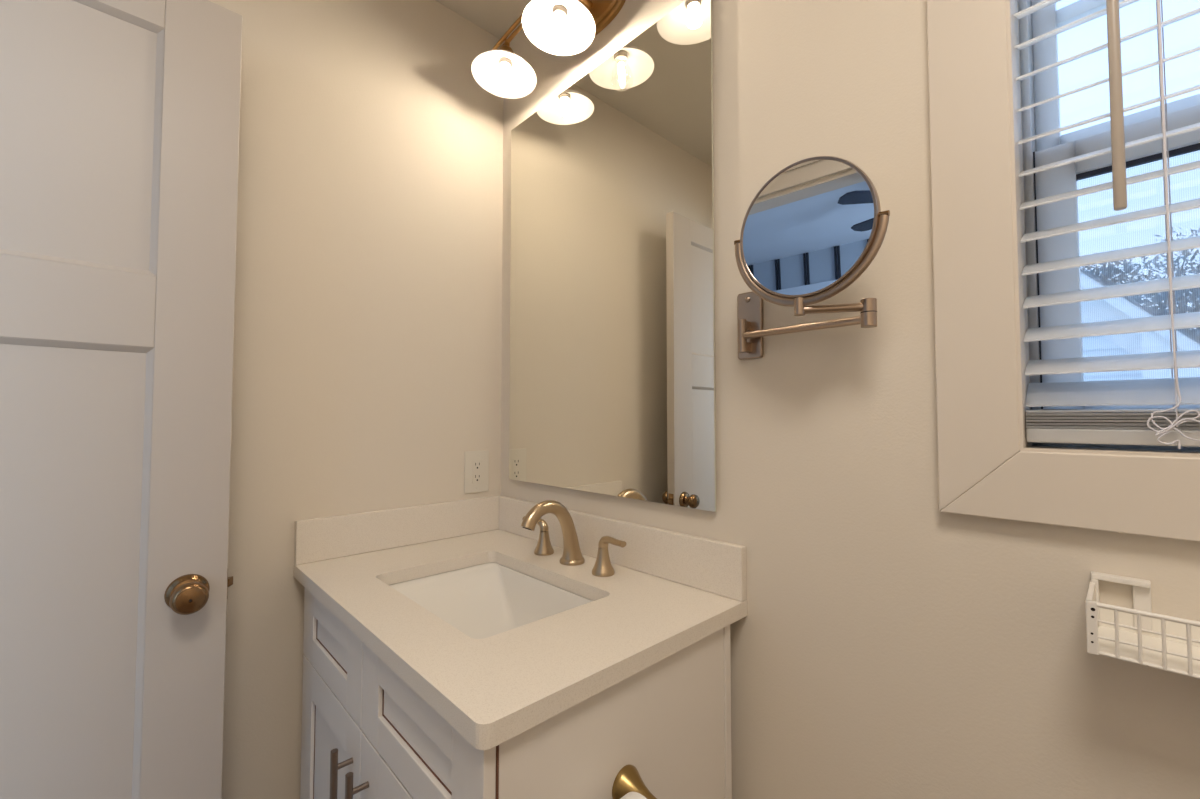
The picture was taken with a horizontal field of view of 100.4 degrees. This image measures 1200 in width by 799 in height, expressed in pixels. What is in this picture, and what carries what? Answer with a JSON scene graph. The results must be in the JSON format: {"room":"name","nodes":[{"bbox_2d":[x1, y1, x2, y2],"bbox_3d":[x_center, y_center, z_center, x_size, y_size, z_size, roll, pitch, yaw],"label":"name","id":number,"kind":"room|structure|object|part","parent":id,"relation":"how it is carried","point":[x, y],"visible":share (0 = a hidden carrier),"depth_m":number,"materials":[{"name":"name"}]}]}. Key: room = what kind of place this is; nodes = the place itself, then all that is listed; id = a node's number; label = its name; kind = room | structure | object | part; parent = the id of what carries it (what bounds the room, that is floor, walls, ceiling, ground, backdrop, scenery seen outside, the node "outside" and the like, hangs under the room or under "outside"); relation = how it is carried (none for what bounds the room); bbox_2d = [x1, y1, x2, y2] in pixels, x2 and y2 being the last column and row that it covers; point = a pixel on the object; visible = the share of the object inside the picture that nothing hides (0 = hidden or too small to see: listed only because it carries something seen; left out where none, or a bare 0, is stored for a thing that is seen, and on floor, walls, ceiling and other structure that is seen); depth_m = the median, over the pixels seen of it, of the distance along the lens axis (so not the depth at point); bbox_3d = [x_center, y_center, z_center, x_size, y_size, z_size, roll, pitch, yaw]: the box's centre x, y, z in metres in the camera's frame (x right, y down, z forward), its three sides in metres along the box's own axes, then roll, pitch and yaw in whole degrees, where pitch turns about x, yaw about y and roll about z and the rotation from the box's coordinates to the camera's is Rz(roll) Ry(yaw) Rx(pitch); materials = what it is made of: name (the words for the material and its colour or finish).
{"room":"bathroom","nodes":[
{"label":"bathroom","id":0,"kind":"room"},
{"bbox_2d":[209,0,503,798],"bbox_3d":[-0.927,0.036,1.106,1.550,2.440,0.150,2,-3,-43],"label":"wall","id":1,"kind":"structure","parent":0,"point":[367,354],"depth_m":1.27,"materials":[{"name":"beige paint"}]},
{"bbox_2d":[294,495,500,564],"bbox_3d":[-0.512,0.345,1.372,0.566,0.101,0.018,2,-3,-43],"label":"backsplash","id":2,"kind":"structure","parent":1,"relation":"attached to","point":[331,537],"depth_m":1.32,"materials":[{"name":"stone"}]},
{"bbox_2d":[464,450,488,493],"bbox_3d":[-0.373,0.219,1.516,0.082,0.126,0.007,2,-3,-43],"label":"electrical outlet","id":3,"kind":"object","parent":1,"relation":"attached to","point":[476,463],"visible":1,"depth_m":1.51,"materials":[{"name":"beige plastic"}]},
{"bbox_2d":[472,460,481,482],"bbox_3d":[-0.372,0.219,1.514,0.034,0.067,0.002,2,-3,-43],"label":"receptacle","id":4,"kind":"object","parent":3,"relation":"attached to","point":[476,464],"depth_m":1.51,"materials":[{"name":"white plastic"}]},
{"bbox_2d":[436,0,530,38],"bbox_3d":[-0.009,-1.264,0.301,1.710,0.100,2.650,2,-3,-43],"label":"ceiling","id":5,"kind":"structure","parent":0,"point":[496,17],"depth_m":1.51,"materials":[{"name":"beige paint"}]},
{"bbox_2d":[501,0,1199,798],"bbox_3d":[0.553,0.024,0.787,0.160,2.440,2.650,2,-3,-43],"label":"wall","id":6,"kind":"structure","parent":0,"point":[889,644],"depth_m":0.80,"materials":[{"name":"beige paint"}]},
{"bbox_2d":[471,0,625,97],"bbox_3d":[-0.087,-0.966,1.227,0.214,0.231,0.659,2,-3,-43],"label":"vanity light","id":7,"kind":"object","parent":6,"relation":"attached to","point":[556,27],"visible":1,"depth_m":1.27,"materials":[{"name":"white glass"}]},
{"bbox_3d":[-0.265,-0.915,1.387,0.178,0.053,0.178,2,-3,-43],"label":"lamp shade","id":8,"kind":"part","parent":7,"relation":"part of","materials":[{"name":"white glass"}]},
{"bbox_3d":[-0.265,-0.905,1.387,0.041,0.055,0.040,2,-3,-43],"label":"bulb","id":9,"kind":"part","parent":7,"relation":"part of","materials":[{"name":"white glass"}]},
{"bbox_2d":[499,57,511,68],"bbox_3d":[-0.263,-0.932,1.390,0.037,0.018,0.037,2,-3,-43],"label":"bulb","id":10,"kind":"object","parent":7,"relation":"attached to","point":[506,62],"depth_m":1.38,"materials":[{"name":"white glass"}]},
{"bbox_3d":[-0.100,-0.922,1.213,0.178,0.053,0.178,2,-3,-43],"label":"lamp shade","id":11,"kind":"part","parent":7,"relation":"part of","materials":[{"name":"white glass"}]},
{"bbox_2d":[552,5,567,20],"bbox_3d":[-0.097,-0.939,1.216,0.037,0.018,0.037,2,-3,-43],"label":"bulb","id":12,"kind":"object","parent":7,"relation":"attached to","point":[559,12],"depth_m":1.21,"materials":[{"name":"white"}]},
{"bbox_3d":[-0.057,-1.017,1.257,0.098,0.022,0.018,2,-3,-43],"label":"arm","id":13,"kind":"part","parent":7,"relation":"part of","materials":[{"name":"gold metal"}]},
{"bbox_2d":[509,0,715,511],"bbox_3d":[-0.019,-0.307,1.275,0.016,1.078,0.729,2,-3,-43],"label":"wall mirror","id":14,"kind":"object","parent":6,"relation":"attached to","point":[612,287],"visible":1,"depth_m":1.19,"materials":[{"name":"silver mirror"}]},
{"bbox_2d":[499,496,745,601],"bbox_3d":[-0.018,0.340,1.249,0.017,0.101,0.842,2,-3,-43],"label":"backsplash","id":15,"kind":"structure","parent":6,"relation":"attached to","point":[717,567],"depth_m":1.09,"materials":[{"name":"stone"}]},
{"bbox_2d":[734,156,889,359],"bbox_3d":[0.325,-0.220,0.820,0.138,0.277,0.301,2,-3,-43],"label":"mirror","id":16,"kind":"object","parent":6,"relation":"attached to","point":[814,227],"visible":1,"depth_m":0.75,"materials":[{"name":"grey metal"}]},
{"bbox_3d":[0.286,-0.141,0.952,0.010,0.128,0.051,2,-3,-43],"label":"wall plate","id":17,"kind":"part","parent":16,"relation":"part of","materials":[{"name":"grey metal"}]},
{"bbox_3d":[0.331,-0.119,0.835,0.012,0.020,0.239,1,-2,-33],"label":"arm","id":18,"kind":"part","parent":16,"relation":"part of","materials":[{"name":"grey metal"}]},
{"bbox_2d":[743,160,873,294],"bbox_3d":[0.305,-0.257,0.753,0.198,0.198,0.010,-2,-3,44],"label":"mirror glass","id":19,"kind":"object","parent":16,"relation":"attached to","point":[809,230],"depth_m":0.74,"materials":[{"name":"silver mirror"}]},
{"bbox_3d":[0.349,-0.136,0.747,0.095,0.012,0.012,-1,-2,15],"label":"arm","id":20,"kind":"part","parent":16,"relation":"part of","materials":[{"name":"grey metal"}]},
{"bbox_2d":[927,0,1199,541],"bbox_3d":[0.869,-0.404,0.456,0.180,1.109,0.933,2,-3,-43],"label":"window","id":21,"kind":"structure","parent":6,"relation":"in","point":[988,467],"depth_m":0.68,"materials":[{"name":"beige paint"}]},
{"bbox_3d":[0.521,-0.395,0.706,0.020,1.107,0.090,2,-3,-43],"label":"casing","id":22,"kind":"part","parent":21,"relation":"part of","materials":[{"name":"beige paint"}]},
{"bbox_3d":[0.811,0.103,0.382,0.020,0.090,0.931,2,-3,-43],"label":"casing","id":23,"kind":"part","parent":21,"relation":"part of","materials":[{"name":"beige paint"}]},
{"bbox_2d":[1013,0,1199,448],"bbox_3d":[0.825,-0.408,0.414,0.091,0.914,0.741,2,-3,-43],"label":"window blind","id":24,"kind":"object","parent":21,"relation":"attached to","point":[1174,426],"visible":1,"depth_m":0.60,"materials":[{"name":"white plastic"}]},
{"bbox_3d":[0.834,0.038,0.406,0.052,0.018,0.741,2,-3,-43],"label":"rail","id":25,"kind":"part","parent":24,"relation":"part of","materials":[{"name":"white plastic"}]},
{"bbox_3d":[0.670,-0.391,0.595,0.052,0.845,0.005,2,-3,-43],"label":"ladder cord","id":26,"kind":"part","parent":24,"relation":"part of","materials":[{"name":"white fabric"}]},
{"bbox_3d":[0.645,-0.374,0.572,0.008,0.859,0.048,2,-3,-43],"label":"lift cord","id":27,"kind":"part","parent":24,"relation":"part of","materials":[{"name":"white fabric"}]},
{"bbox_3d":[0.899,-0.403,0.484,0.092,0.920,0.744,2,-3,-43],"label":"frame","id":28,"kind":"part","parent":21,"relation":"part of","materials":[{"name":"white plastic"}]},
{"bbox_3d":[0.909,-0.588,0.500,0.026,0.507,0.723,2,-3,-43],"label":"sash","id":29,"kind":"part","parent":21,"relation":"part of","materials":[{"name":"white plastic"}]},
{"bbox_3d":[0.883,-0.165,0.461,0.028,0.401,0.721,2,-3,-43],"label":"sash","id":30,"kind":"part","parent":21,"relation":"part of","materials":[{"name":"white plastic"}]},
{"bbox_2d":[1085,571,1199,678],"bbox_3d":[0.665,0.238,0.470,0.103,0.066,0.295,2,-3,-43],"label":"wire basket","id":31,"kind":"object","parent":6,"relation":"attached to","point":[1138,635],"visible":1,"depth_m":0.54,"materials":[{"name":"white metal"}]},
{"bbox_3d":[0.567,0.247,0.573,0.103,0.056,0.009,2,-3,-43],"label":"plate","id":32,"kind":"part","parent":31,"relation":"part of","materials":[{"name":"white metal"}]},
{"bbox_2d":[1098,608,1199,674],"bbox_3d":[0.667,0.258,0.470,0.098,0.025,0.286,2,-3,-43],"label":"tray","id":33,"kind":"object","parent":31,"relation":"on","point":[1171,651],"depth_m":0.54,"materials":[{"name":"white metal"}]},
{"bbox_3d":[-2.000,1.259,-0.199,5.160,0.100,6.600,2,-3,-43],"label":"floor","id":34,"kind":"structure","parent":0,"visible":0},
{"bbox_2d":[300,588,731,798],"bbox_3d":[-0.232,0.832,1.007,0.547,0.841,0.797,2,-3,-43],"label":"vanity cabinet","id":35,"kind":"object","parent":34,"relation":"on","point":[367,733],"visible":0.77,"depth_m":0.79,"materials":[{"name":"beige paint"}]},
{"bbox_3d":[-0.539,0.862,0.997,0.016,0.570,0.385,2,-3,-43],"label":"door","id":36,"kind":"part","parent":35,"relation":"part of","materials":[{"name":"beige paint"}]},
{"bbox_3d":[-0.539,0.494,1.010,0.016,0.159,0.385,2,-3,-43],"label":"drawer","id":37,"kind":"part","parent":35,"relation":"part of","materials":[{"name":"beige paint"}]},
{"bbox_3d":[-0.452,0.705,0.873,0.037,0.190,0.012,2,-3,-43],"label":"handle","id":38,"kind":"part","parent":35,"relation":"part of","materials":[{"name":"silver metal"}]},
{"bbox_3d":[-0.397,0.703,0.815,0.037,0.190,0.012,2,-3,-43],"label":"handle","id":39,"kind":"part","parent":35,"relation":"part of","materials":[{"name":"silver metal"}]},
{"bbox_3d":[-0.266,0.852,0.709,0.016,0.570,0.404,2,-3,-43],"label":"door","id":40,"kind":"part","parent":35,"relation":"part of","materials":[{"name":"beige paint"}]},
{"bbox_3d":[-0.266,0.484,0.722,0.016,0.159,0.404,2,-3,-43],"label":"drawer","id":41,"kind":"part","parent":35,"relation":"part of","materials":[{"name":"beige paint"}]},
{"bbox_2d":[293,529,746,749],"bbox_3d":[-0.223,0.399,1.063,0.566,0.028,0.860,2,-3,-43],"label":"countertop","id":42,"kind":"structure","parent":35,"relation":"on","point":[492,690],"depth_m":0.82,"materials":[{"name":"stone"}]},
{"bbox_2d":[389,562,592,638],"bbox_3d":[-0.235,0.478,1.034,0.357,0.131,0.501,2,-3,-43],"label":"undermount sink","id":43,"kind":"object","parent":42,"relation":"in","point":[485,600],"visible":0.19,"depth_m":1.17,"materials":[{"name":"white ceramic"}]},
{"bbox_2d":[521,500,625,576],"bbox_3d":[-0.107,0.310,1.159,0.176,0.156,0.372,2,-3,-43],"label":"faucet","id":44,"kind":"object","parent":42,"relation":"on","point":[572,555],"visible":1,"depth_m":1.17,"materials":[{"name":"gold metal"}]},
{"bbox_3d":[-0.168,0.322,1.299,0.084,0.029,0.023,-2,-3,36],"label":"lever","id":45,"kind":"part","parent":44,"relation":"part of","materials":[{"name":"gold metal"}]},
{"bbox_3d":[-0.143,0.364,1.278,0.051,0.056,0.051,2,-3,-43],"label":"handle","id":46,"kind":"part","parent":44,"relation":"part of","materials":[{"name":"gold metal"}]},
{"bbox_3d":[-0.109,0.310,1.159,0.174,0.156,0.051,2,-3,-43],"label":"spout","id":47,"kind":"part","parent":44,"relation":"part of","materials":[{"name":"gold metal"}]},
{"bbox_3d":[0.007,0.358,1.110,0.051,0.056,0.051,2,-3,-43],"label":"handle","id":48,"kind":"part","parent":44,"relation":"part of","materials":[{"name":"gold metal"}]},
{"bbox_3d":[0.025,0.314,1.086,0.023,0.029,0.084,1,-2,-33],"label":"lever","id":49,"kind":"part","parent":44,"relation":"part of","materials":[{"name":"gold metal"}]},
{"bbox_3d":[0.048,0.823,0.740,0.473,0.841,0.018,2,-3,-43],"label":"panel","id":50,"kind":"part","parent":35,"relation":"part of","materials":[{"name":"beige paint"}]},
{"bbox_2d":[612,764,656,798],"bbox_3d":[0.018,0.556,0.654,0.176,0.052,0.079,2,-3,-43],"label":"toilet paper holder","id":51,"kind":"object","parent":35,"relation":"attached to","point":[628,779],"visible":0.88,"depth_m":0.71,"materials":[{"name":"gold metal"}]},
{"bbox_2d":[620,792,646,798],"bbox_3d":[0.023,0.567,0.631,0.101,0.082,0.082,2,-3,-43],"label":"toilet paper roll","id":52,"kind":"object","parent":51,"relation":"on","point":[631,795],"visible":1,"depth_m":0.67,"materials":[{"name":"white paper"}]},
{"bbox_3d":[-0.586,-0.015,-0.292,0.120,2.440,2.650,2,-3,-43],"label":"wall","id":53,"kind":"structure","parent":0,"visible":0},
{"bbox_2d":[0,0,241,798],"bbox_3d":[-0.991,0.223,0.744,0.732,2.016,0.159,2,-3,-43],"label":"door","id":54,"kind":"structure","parent":53,"relation":"in","point":[120,119],"depth_m":0.88,"materials":[{"name":"beige paint"}]},
{"bbox_3d":[-0.745,0.356,0.906,0.065,0.065,0.062,2,-3,-43],"label":"knob","id":55,"kind":"part","parent":54,"relation":"part of","materials":[{"name":"brown metal"}]},
{"label":"outside","id":56,"kind":"structure","parent":0,"visible":0},
{"bbox_3d":[32.883,5.716,32.881,88.500,0.200,120.000,2,-3,-43],"label":"ground","id":57,"kind":"structure","parent":56,"visible":0},
{"bbox_2d":[1080,249,1151,310],"bbox_3d":[14.737,0.288,14.740,3.383,9.343,3.593,0,-2,-1],"label":"leafy tree","id":58,"kind":"object","parent":57,"relation":"on","point":[1111,267],"visible":0.08,"depth_m":14.47,"materials":[{"name":"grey plant"}]},
{"bbox_2d":[1080,268,1199,380],"bbox_3d":[6.547,1.127,8.019,5.540,7.163,3.820,2,-3,-43],"label":"house","id":59,"kind":"structure","parent":57,"relation":"on","point":[1117,308],"depth_m":5.40,"materials":[{"name":"white"}]},
{"bbox_2d":[1108,227,1199,329],"bbox_3d":[25.868,-1.181,22.045,7.503,12.806,7.397,2,-3,-43],"label":"leafy tree","id":60,"kind":"object","parent":57,"relation":"on","point":[1183,252],"visible":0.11,"depth_m":22.26,"materials":[{"name":"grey plant"}]},
{"bbox_2d":[1129,249,1199,339],"bbox_3d":[13.333,0.659,10.461,4.524,8.291,4.697,0,-2,1],"label":"leafy tree","id":61,"kind":"object","parent":57,"relation":"on","point":[1161,311],"visible":0.14,"depth_m":10.65,"materials":[{"name":"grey plant"}]}
]}

